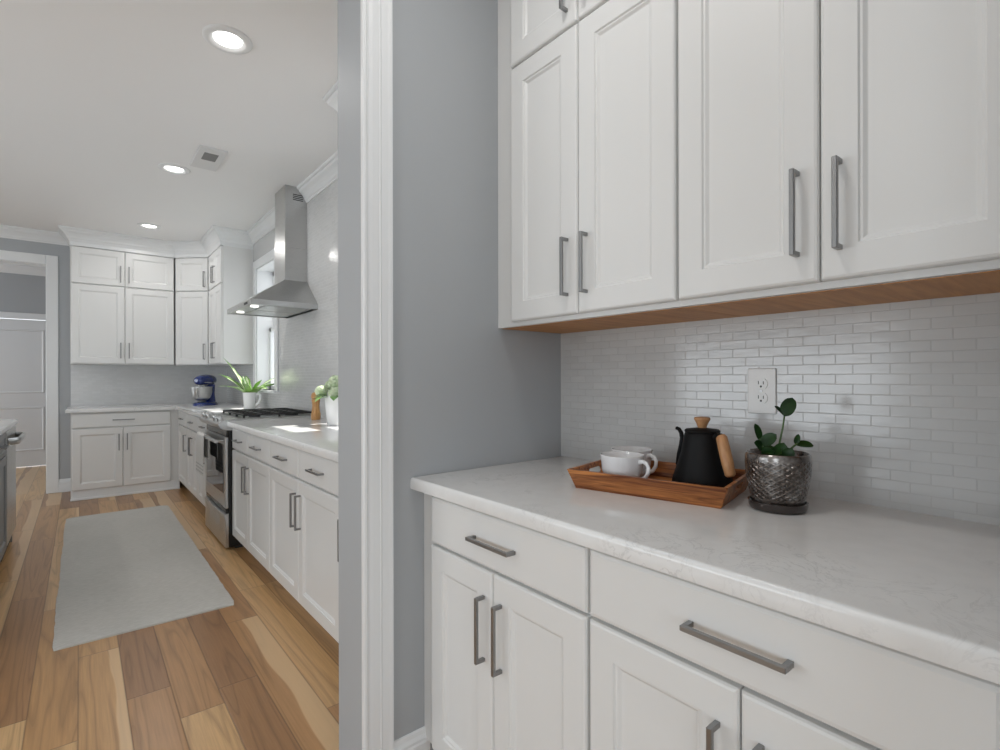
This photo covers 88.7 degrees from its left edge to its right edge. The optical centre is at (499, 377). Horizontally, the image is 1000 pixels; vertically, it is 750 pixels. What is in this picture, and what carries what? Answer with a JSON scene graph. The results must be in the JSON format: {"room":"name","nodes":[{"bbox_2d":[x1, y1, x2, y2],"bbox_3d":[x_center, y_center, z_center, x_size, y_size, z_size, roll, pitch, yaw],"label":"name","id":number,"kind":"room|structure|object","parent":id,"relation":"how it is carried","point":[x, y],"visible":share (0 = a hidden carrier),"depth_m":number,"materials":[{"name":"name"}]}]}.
{"room":"butler's pantry","nodes":[
{"label":"butler's pantry","id":0,"kind":"room"},
{"bbox_2d":[0,272,45,313],"bbox_3d":[-7.108,-0.154,6.651,5.450,2.770,0.100,0,0,-39],"label":"wall","id":1,"kind":"structure","parent":0,"point":[20,293],"depth_m":7.03,"materials":[{"name":"grey paint"}]},
{"bbox_2d":[0,318,45,466],"bbox_3d":[-6.675,0.208,6.935,0.920,2.027,0.099,0,0,-39],"label":"door","id":2,"kind":"structure","parent":1,"relation":"in","point":[22,342],"depth_m":7.05,"materials":[{"name":"white paint"}]},
{"bbox_2d":[0,263,45,275],"bbox_3d":[-7.458,-1.481,6.246,4.400,0.115,0.085,0,0,-39],"label":"trim","id":3,"kind":"structure","parent":1,"relation":"attached to","point":[4,267],"depth_m":7.00,"materials":[{"name":"white paint"}]},
{"bbox_2d":[0,311,45,319],"bbox_3d":[-6.672,0.167,6.932,1.100,2.125,0.018,0,0,-39],"label":"trim","id":4,"kind":"structure","parent":1,"relation":"attached to","point":[13,315],"depth_m":7.02,"materials":[{"name":"white paint"}]},
{"bbox_2d":[0,238,183,478],"bbox_3d":[-5.623,-0.157,4.842,5.450,2.770,0.140,0,0,-39],"label":"wall","id":5,"kind":"structure","parent":0,"point":[62,251],"depth_m":5.50,"materials":[{"name":"grey paint"}]},
{"bbox_2d":[0,250,58,493],"bbox_3d":[-5.223,-0.037,5.159,1.168,2.528,0.158,0,0,-39],"label":"trim","id":6,"kind":"structure","parent":5,"relation":"attached to","point":[50,262],"depth_m":5.43,"materials":[{"name":"white paint"}]},
{"bbox_2d":[0,224,68,245],"bbox_3d":[-6.148,-1.484,4.268,3.914,0.115,0.085,0,0,-39],"label":"trim","id":7,"kind":"structure","parent":5,"relation":"attached to","point":[6,231],"depth_m":5.31,"materials":[{"name":"white paint"}]},
{"bbox_2d":[59,478,70,492],"bbox_3d":[-4.687,1.156,5.507,0.098,0.140,0.016,0,0,-39],"label":"baseboard","id":8,"kind":"structure","parent":5,"relation":"attached to","point":[64,484],"depth_m":5.51,"materials":[{"name":"white paint"}]},
{"bbox_2d":[70,245,173,365],"bbox_3d":[-4.187,-0.762,5.697,0.918,1.231,0.359,0,0,-39],"label":"upper cabinet","id":9,"kind":"object","parent":5,"relation":"attached to","point":[122,303],"visible":1,"depth_m":5.56,"materials":[{"name":"white paint"}]},
{"bbox_2d":[58,225,252,257],"bbox_3d":[-3.664,-1.462,5.534,2.129,0.167,0.724,0,0,-1],"label":"trim","id":10,"kind":"structure","parent":9,"relation":"on","point":[215,237],"depth_m":5.50,"materials":[{"name":"white paint"}]},
{"bbox_2d":[172,258,236,365],"bbox_3d":[-3.515,-0.764,6.091,0.602,1.231,0.604,0,0,-39],"label":"upper cabinet","id":11,"kind":"object","parent":5,"relation":"attached to","point":[191,275],"visible":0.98,"depth_m":5.87,"materials":[{"name":"white paint"}]},
{"bbox_2d":[0,0,337,266],"bbox_3d":[-3.366,-1.597,2.246,5.650,0.100,13.740,0,0,-39],"label":"ceiling","id":12,"kind":"structure","parent":0,"point":[95,95],"depth_m":2.96,"materials":[{"name":"white paint"}]},
{"bbox_2d":[137,223,160,228],"bbox_3d":[-3.559,-1.540,5.192,0.206,0.013,0.206,0,0,-39],"label":"recessed light","id":13,"kind":"object","parent":12,"relation":"in","point":[144,225],"visible":1,"depth_m":5.18,"materials":[{"name":"white"}]},
{"bbox_2d":[158,163,190,174],"bbox_3d":[-2.409,-1.542,3.782,0.206,0.013,0.206,0,0,-39],"label":"recessed light","id":14,"kind":"object","parent":12,"relation":"in","point":[171,168],"visible":1,"depth_m":3.77,"materials":[{"name":"white"}]},
{"bbox_2d":[190,145,227,171],"bbox_3d":[-2.053,-1.542,3.602,0.170,0.014,0.410,0,0,-39],"label":"ceiling vent","id":15,"kind":"object","parent":12,"relation":"in","point":[205,157],"visible":1,"depth_m":3.58,"materials":[{"name":"white plastic"}]},
{"bbox_2d":[201,152,218,161],"bbox_3d":[-2.018,-1.536,3.559,0.086,0.003,0.134,0,0,-39],"label":"grille","id":16,"kind":"object","parent":15,"relation":"attached to","point":[205,156],"depth_m":3.56,"materials":[{"name":"grey metal"}]},
{"bbox_2d":[202,24,252,54],"bbox_3d":[-1.247,-1.544,2.343,0.206,0.013,0.206,0,0,-39],"label":"recessed light","id":17,"kind":"object","parent":12,"relation":"in","point":[227,39],"visible":1,"depth_m":2.33,"materials":[{"name":"white paint"}]},
{"bbox_2d":[0,465,338,749],"bbox_3d":[-3.361,1.248,2.246,5.650,0.050,13.740,0,0,-39],"label":"floor","id":18,"kind":"structure","parent":0,"point":[258,672],"depth_m":2.17,"materials":[{"name":"brown wood"}]},
{"bbox_2d":[0,432,11,561],"bbox_3d":[-3.313,0.785,2.703,1.005,0.877,2.185,0,0,-39],"label":"kitchen island","id":19,"kind":"object","parent":18,"relation":"on","point":[3,537],"visible":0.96,"depth_m":3.25,"materials":[{"name":"grey paint"}]},
{"bbox_2d":[0,419,17,435],"bbox_3d":[-3.363,0.327,2.550,1.235,0.038,2.410,0,0,-39],"label":"island countertop","id":20,"kind":"structure","parent":19,"relation":"on","point":[5,424],"depth_m":3.47,"materials":[{"name":"white stone"}]},
{"bbox_2d":[1,426,25,561],"bbox_3d":[-3.634,0.790,3.435,0.638,0.868,0.604,0,0,-39],"label":"dishwasher","id":21,"kind":"object","parent":18,"relation":"on","point":[13,437],"visible":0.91,"depth_m":3.53,"materials":[{"name":"grey metal"}]},
{"bbox_2d":[70,410,179,501],"bbox_3d":[-4.085,0.786,5.587,0.929,0.877,0.655,0,0,-39],"label":"base cabinet","id":22,"kind":"object","parent":18,"relation":"on","point":[121,453],"visible":0.98,"depth_m":5.34,"materials":[{"name":"white paint"}]},
{"bbox_2d":[65,402,262,416],"bbox_3d":[-3.297,0.327,5.064,1.557,0.038,2.449,0,0,-39],"label":"countertop","id":23,"kind":"structure","parent":22,"relation":"on","point":[187,408],"depth_m":5.34,"materials":[{"name":"white stone"}]},
{"bbox_2d":[191,375,217,405],"bbox_3d":[-3.350,0.134,5.784,0.218,0.348,0.378,0,0,1],"label":"stand mixer","id":24,"kind":"object","parent":23,"relation":"on","point":[205,396],"visible":1,"depth_m":5.70,"materials":[{"name":"blue metal"}]},
{"bbox_2d":[191,387,211,401],"bbox_3d":[-3.350,0.183,5.743,0.217,0.170,0.217,0,0,-31],"label":"bowl","id":25,"kind":"object","parent":24,"relation":"on","point":[201,394],"depth_m":5.67,"materials":[{"name":"silver metal"}]},
{"bbox_2d":[219,361,273,408],"bbox_3d":[-2.462,0.053,5.013,0.494,0.506,0.455,0,0,-39],"label":"potted plant","id":26,"kind":"object","parent":23,"relation":"on","point":[249,394],"visible":0.98,"depth_m":5.01,"materials":[{"name":"green plant"}]},
{"bbox_2d":[52,505,233,650],"bbox_3d":[-2.595,1.215,3.593,0.752,0.014,2.790,0,0,-39],"label":"runner rug","id":27,"kind":"object","parent":18,"relation":"on","point":[121,572],"visible":1,"depth_m":3.10,"materials":[{"name":"grey fabric"}]},
{"bbox_2d":[178,411,186,487],"bbox_3d":[-3.138,0.784,5.593,0.639,0.877,0.609,0,0,-39],"label":"base cabinet","id":28,"kind":"object","parent":18,"relation":"on","point":[182,417],"visible":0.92,"depth_m":5.40,"materials":[{"name":"white paint"}]},
{"bbox_2d":[187,414,197,498],"bbox_3d":[-2.751,0.784,5.121,0.639,0.877,0.610,0,0,-39],"label":"base cabinet","id":29,"kind":"object","parent":18,"relation":"on","point":[192,421],"visible":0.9,"depth_m":4.91,"materials":[{"name":"white paint"}]},
{"bbox_2d":[198,417,206,505],"bbox_3d":[-2.363,0.783,4.649,0.639,0.877,0.612,0,0,-39],"label":"base cabinet","id":30,"kind":"object","parent":18,"relation":"on","point":[202,427],"visible":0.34,"depth_m":4.51,"materials":[{"name":"white paint"}]},
{"bbox_2d":[232,429,272,572],"bbox_3d":[-1.385,0.781,3.458,0.639,0.877,0.925,0,0,-39],"label":"base cabinet","id":31,"kind":"object","parent":18,"relation":"on","point":[251,465],"visible":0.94,"depth_m":3.24,"materials":[{"name":"white paint"}]},
{"bbox_2d":[199,408,311,547],"bbox_3d":[-1.952,0.743,4.089,0.711,0.956,0.756,0,0,-39],"label":"range","id":32,"kind":"object","parent":18,"relation":"on","point":[218,468],"visible":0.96,"depth_m":3.81,"materials":[{"name":"silver metal"}]},
{"bbox_2d":[196,431,208,475],"bbox_3d":[-2.336,0.591,4.013,0.046,0.320,0.290,0,0,-39],"label":"dish towel","id":33,"kind":"object","parent":32,"relation":"hanging from","point":[202,444],"visible":0.98,"depth_m":3.98,"materials":[{"name":"fabric"}]},
{"bbox_2d":[219,414,310,420],"bbox_3d":[-1.904,0.306,4.129,0.585,0.020,0.756,0,0,-39],"label":"cooktop","id":34,"kind":"object","parent":32,"relation":"in","point":[234,417],"depth_m":3.87,"materials":[{"name":"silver metal"}]},
{"bbox_2d":[270,441,338,642],"bbox_3d":[-0.762,0.780,2.698,0.639,0.877,1.040,0,0,-39],"label":"base cabinet","id":35,"kind":"object","parent":18,"relation":"on","point":[303,485],"visible":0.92,"depth_m":2.46,"materials":[{"name":"white paint"}]},
{"bbox_2d":[227,417,337,461],"bbox_3d":[-0.901,0.323,2.865,0.642,0.038,2.462,0,0,-39],"label":"countertop","id":36,"kind":"structure","parent":35,"relation":"on","point":[315,437],"depth_m":2.88,"materials":[{"name":"white stone"}]},
{"bbox_2d":[311,392,320,419],"bbox_3d":[-1.350,0.199,3.749,0.066,0.211,0.066,0,0,-39],"label":"pepper mill","id":37,"kind":"object","parent":36,"relation":"on","point":[315,415],"visible":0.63,"depth_m":3.73,"materials":[{"name":"brown wood"}]},
{"bbox_2d":[314,375,337,425],"bbox_3d":[-1.062,0.142,3.317,0.298,0.323,0.278,0,0,-39],"label":"potted plant","id":38,"kind":"object","parent":36,"relation":"on","point":[331,400],"visible":0.6,"depth_m":3.26,"materials":[{"name":"white ceramic"}]},
{"bbox_2d":[337,519,338,561],"bbox_3d":[-0.276,0.779,2.105,0.639,0.877,0.494,0,0,-39],"label":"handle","id":39,"kind":"object","parent":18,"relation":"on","point":[337,519],"visible":0.04,"depth_m":2.06,"materials":[{"name":"grey metal"}]},
{"bbox_2d":[424,493,593,749],"bbox_3d":[0.197,0.778,1.510,0.664,0.877,0.680,0,0,-39],"label":"base cabinet","id":40,"kind":"object","parent":18,"relation":"on","point":[507,605],"visible":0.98,"depth_m":1.26,"materials":[{"name":"white paint"}]},
{"bbox_2d":[590,549,999,749],"bbox_3d":[0.629,0.777,0.984,0.664,0.877,0.680,0,0,-39],"label":"base cabinet","id":41,"kind":"object","parent":18,"relation":"on","point":[676,663],"visible":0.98,"depth_m":0.80,"materials":[{"name":"white paint"}]},
{"bbox_2d":[410,456,999,684],"bbox_3d":[0.414,0.320,1.248,0.662,0.038,1.362,0,0,-39],"label":"countertop","id":42,"kind":"structure","parent":41,"relation":"on","point":[923,586],"depth_m":0.90,"materials":[{"name":"white stone"}]},
{"bbox_2d":[567,460,747,508],"bbox_3d":[0.434,0.275,1.390,0.413,0.052,0.285,0,0,38],"label":"serving tray","id":43,"kind":"object","parent":42,"relation":"on","point":[659,485],"visible":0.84,"depth_m":1.29,"materials":[{"name":"brown wood"}]},
{"bbox_2d":[600,451,649,477],"bbox_3d":[0.335,0.250,1.397,0.118,0.082,0.131,0,0,2],"label":"mug","id":44,"kind":"object","parent":43,"relation":"on","point":[625,463],"visible":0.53,"depth_m":1.36,"materials":[{"name":"white ceramic"}]},
{"bbox_2d":[612,446,657,476],"bbox_3d":[0.390,0.250,1.506,0.118,0.082,0.131,0,0,4],"label":"mug","id":45,"kind":"object","parent":43,"relation":"on","point":[647,452],"visible":0.42,"depth_m":1.47,"materials":[{"name":"white ceramic"}]},
{"bbox_2d":[672,416,735,486],"bbox_3d":[0.535,0.196,1.347,0.165,0.190,0.155,0,0,29],"label":"kettle","id":46,"kind":"object","parent":43,"relation":"on","point":[704,456],"visible":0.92,"depth_m":1.30,"materials":[{"name":"matte black metal"},{"name":"beech wood"}]},
{"bbox_2d":[745,398,812,514],"bbox_3d":[0.638,0.173,1.177,0.137,0.256,0.137,0,0,-39],"label":"potted plant","id":47,"kind":"object","parent":42,"relation":"on","point":[778,476],"visible":1,"depth_m":1.13,"materials":[{"name":"grey ceramic"}]},
{"bbox_2d":[71,180,337,417],"bbox_3d":[-2.261,-0.621,3.834,1.530,1.855,5.685,0,0,-39],"label":"tiled wall","id":48,"kind":"structure","parent":0,"point":[308,342],"depth_m":4.56,"materials":[{"name":"white tile"}]},
{"bbox_2d":[209,245,252,364],"bbox_3d":[-3.005,-0.765,5.663,0.341,1.231,0.686,0,0,-39],"label":"upper cabinet","id":49,"kind":"object","parent":48,"relation":"attached to","point":[230,268],"visible":1,"depth_m":5.42,"materials":[{"name":"white paint"}]},
{"bbox_2d":[247,206,274,244],"bbox_3d":[-2.243,-1.491,4.936,0.085,0.115,1.407,0,0,-39],"label":"trim","id":50,"kind":"structure","parent":48,"relation":"attached to","point":[262,227],"depth_m":5.05,"materials":[{"name":"white paint"}]},
{"bbox_2d":[227,185,317,317],"bbox_3d":[-1.861,-1.042,4.153,0.488,1.012,0.770,0,0,-39],"label":"range hood","id":51,"kind":"object","parent":48,"relation":"attached to","point":[291,295],"visible":1,"depth_m":4.13,"materials":[{"name":"silver metal"}]},
{"bbox_2d":[297,150,337,202],"bbox_3d":[-1.131,-1.493,3.581,0.085,0.115,1.527,0,0,-39],"label":"trim","id":52,"kind":"structure","parent":48,"relation":"attached to","point":[326,174],"depth_m":3.84,"materials":[{"name":"white paint"}]},
{"bbox_3d":[-0.375,-0.770,2.458,0.341,1.231,1.165,0,0,-39],"label":"upper cabinet","id":53,"kind":"object","parent":48,"relation":"attached to","visible":0},
{"bbox_2d":[322,80,337,112],"bbox_3d":[-0.429,-1.469,2.474,0.403,0.167,1.256,0,0,-39],"label":"trim","id":54,"kind":"structure","parent":53,"relation":"on","point":[331,97],"depth_m":2.77,"materials":[{"name":"white paint"}]},
{"bbox_2d":[338,0,560,749],"bbox_3d":[-0.132,-0.168,1.794,0.828,2.770,0.170,0,0,-39],"label":"wall","id":55,"kind":"structure","parent":0,"point":[469,392],"depth_m":1.60,"materials":[{"name":"grey paint"}]},
{"bbox_2d":[360,0,393,749],"bbox_3d":[-0.356,-0.012,1.486,0.090,2.460,0.021,0,0,-39],"label":"trim","id":56,"kind":"structure","parent":55,"relation":"attached to","point":[376,21],"depth_m":1.48,"materials":[{"name":"white paint"}]},
{"bbox_2d":[394,726,429,749],"bbox_3d":[-0.271,1.151,1.557,0.128,0.132,0.016,0,0,-39],"label":"baseboard","id":57,"kind":"structure","parent":55,"relation":"attached to","point":[415,740],"depth_m":1.56,"materials":[{"name":"white paint"}]},
{"bbox_3d":[-0.179,-0.168,2.661,0.200,2.770,10.340,0,0,-39],"label":"wall","id":58,"kind":"structure","parent":0,"visible":0},
{"bbox_2d":[253,248,278,392],"bbox_3d":[-2.292,-0.545,5.183,0.246,1.377,0.890,0,0,-39],"label":"window","id":59,"kind":"structure","parent":58,"relation":"in","point":[265,329],"depth_m":5.41,"materials":[{"name":"white glass"}]},
{"bbox_2d":[561,293,999,525],"bbox_3d":[0.672,0.060,1.460,0.008,0.482,1.365,0,0,-39],"label":"tiled wall","id":60,"kind":"structure","parent":58,"relation":"attached to","point":[898,403],"depth_m":1.26,"materials":[{"name":"white tile"}]},
{"bbox_2d":[498,0,740,333],"bbox_3d":[0.320,-0.779,1.600,0.372,1.214,0.702,0,0,-39],"label":"upper cabinet","id":61,"kind":"object","parent":60,"relation":"attached to","point":[588,123],"visible":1,"depth_m":1.45,"materials":[{"name":"white paint"}]},
{"bbox_2d":[748,368,775,413],"bbox_3d":[0.714,0.036,1.396,0.009,0.124,0.075,0,0,-39],"label":"wall outlet","id":62,"kind":"object","parent":60,"relation":"attached to","point":[761,381],"visible":1,"depth_m":1.39,"materials":[{"name":"white plastic"}]},
{"bbox_2d":[754,379,767,388],"bbox_3d":[0.712,0.016,1.395,0.003,0.028,0.034,0,0,-39],"label":"receptacle","id":63,"kind":"object","parent":62,"relation":"attached to","point":[758,383],"depth_m":1.39,"materials":[{"name":"grey plastic"}]},
{"bbox_2d":[755,393,767,403],"bbox_3d":[0.712,0.055,1.395,0.003,0.028,0.034,0,0,-39],"label":"receptacle","id":64,"kind":"object","parent":62,"relation":"attached to","point":[760,398],"depth_m":1.39,"materials":[{"name":"grey plastic"}]},
{"bbox_2d":[678,0,999,316],"bbox_3d":[0.752,-0.780,1.073,0.372,1.214,0.660,0,0,-39],"label":"upper cabinet","id":65,"kind":"object","parent":60,"relation":"attached to","point":[833,153],"visible":1,"depth_m":0.98,"materials":[{"name":"white paint"}]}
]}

